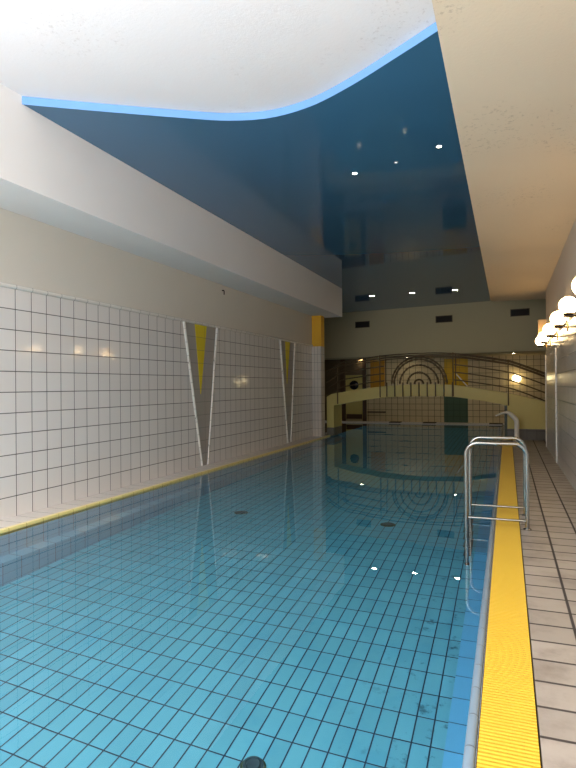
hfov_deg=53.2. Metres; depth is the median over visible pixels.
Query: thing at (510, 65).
soffit
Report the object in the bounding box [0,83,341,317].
soffit
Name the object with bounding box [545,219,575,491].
wall
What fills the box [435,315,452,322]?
air vent
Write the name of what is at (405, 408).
wall
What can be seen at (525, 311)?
air vent
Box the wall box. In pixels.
[538,319,545,334]
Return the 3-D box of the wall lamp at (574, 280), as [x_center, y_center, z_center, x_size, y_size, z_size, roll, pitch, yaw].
[3.119,-0.993,6.035,0.256,0.330,0.236,-1,0,21]
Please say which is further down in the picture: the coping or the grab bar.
the coping
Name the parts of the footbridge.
post, post, rail, rail, rail, post, rail, rail, rail, rail, post, rail, rail, rail, post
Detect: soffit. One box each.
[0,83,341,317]
[432,0,575,301]
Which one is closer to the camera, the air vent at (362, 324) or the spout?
the spout
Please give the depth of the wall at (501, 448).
3.62 m
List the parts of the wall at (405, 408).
tile panel, tile panel, tile panel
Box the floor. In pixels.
[325,421,575,767]
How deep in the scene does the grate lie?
3.22 m
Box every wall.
[0,208,312,519]
[324,299,545,357]
[324,355,544,422]
[475,448,501,767]
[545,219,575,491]
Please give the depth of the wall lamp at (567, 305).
7.53 m
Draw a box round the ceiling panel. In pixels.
[22,22,490,312]
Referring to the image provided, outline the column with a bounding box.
[312,315,324,436]
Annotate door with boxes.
[340,359,366,420]
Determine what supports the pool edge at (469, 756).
on the wall at (501, 448)
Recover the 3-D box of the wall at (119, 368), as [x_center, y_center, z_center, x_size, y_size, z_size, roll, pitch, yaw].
[-2.810,-0.700,8.587,0.300,4.695,20.050,-1,0,21]
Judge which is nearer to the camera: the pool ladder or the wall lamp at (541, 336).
the pool ladder
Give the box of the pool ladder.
[464,436,531,530]
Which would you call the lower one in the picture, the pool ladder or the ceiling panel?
the pool ladder
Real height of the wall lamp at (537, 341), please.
0.330 m
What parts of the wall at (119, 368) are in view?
edge trim, edge trim, edge trim, edge trim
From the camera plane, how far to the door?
24.84 m
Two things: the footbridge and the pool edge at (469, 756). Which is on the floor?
the footbridge
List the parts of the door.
frame, kick plate, frame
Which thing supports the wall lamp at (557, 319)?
attached to the wall at (560, 357)
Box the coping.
[0,435,326,528]
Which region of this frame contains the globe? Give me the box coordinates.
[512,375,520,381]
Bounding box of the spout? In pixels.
[495,411,518,441]
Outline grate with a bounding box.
[476,446,541,767]
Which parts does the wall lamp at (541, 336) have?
globe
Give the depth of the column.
17.53 m
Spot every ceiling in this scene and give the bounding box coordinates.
[0,0,435,112]
[324,350,545,359]
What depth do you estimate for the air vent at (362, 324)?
23.44 m
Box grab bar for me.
[367,411,385,412]
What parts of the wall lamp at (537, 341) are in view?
globe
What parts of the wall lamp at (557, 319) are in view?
globe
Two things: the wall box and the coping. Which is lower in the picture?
the coping
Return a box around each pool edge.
[0,435,329,533]
[462,425,502,767]
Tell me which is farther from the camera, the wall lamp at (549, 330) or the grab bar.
the grab bar
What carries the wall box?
attached to the wall at (560, 357)
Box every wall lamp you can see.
[535,337,546,349]
[538,332,550,345]
[543,323,557,339]
[550,311,567,330]
[558,296,575,316]
[572,277,575,293]
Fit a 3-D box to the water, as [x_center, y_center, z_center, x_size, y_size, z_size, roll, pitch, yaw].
[0.017,1.613,10.935,7.420,0.001,26.450,-1,0,21]
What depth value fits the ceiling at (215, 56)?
5.25 m
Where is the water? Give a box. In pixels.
[0,423,501,767]
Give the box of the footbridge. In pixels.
[326,352,545,439]
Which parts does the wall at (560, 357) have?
edge trim, edge trim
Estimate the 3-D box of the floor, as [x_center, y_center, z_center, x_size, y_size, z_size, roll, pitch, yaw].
[1.140,1.649,10.962,9.500,0.150,27.300,-1,0,21]
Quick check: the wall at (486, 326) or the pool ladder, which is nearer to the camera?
the pool ladder
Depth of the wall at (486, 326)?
21.86 m
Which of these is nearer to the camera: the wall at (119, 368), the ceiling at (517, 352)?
the wall at (119, 368)
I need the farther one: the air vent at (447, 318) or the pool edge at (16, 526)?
the air vent at (447, 318)
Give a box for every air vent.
[355,321,369,327]
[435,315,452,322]
[510,308,529,316]
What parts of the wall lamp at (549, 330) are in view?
globe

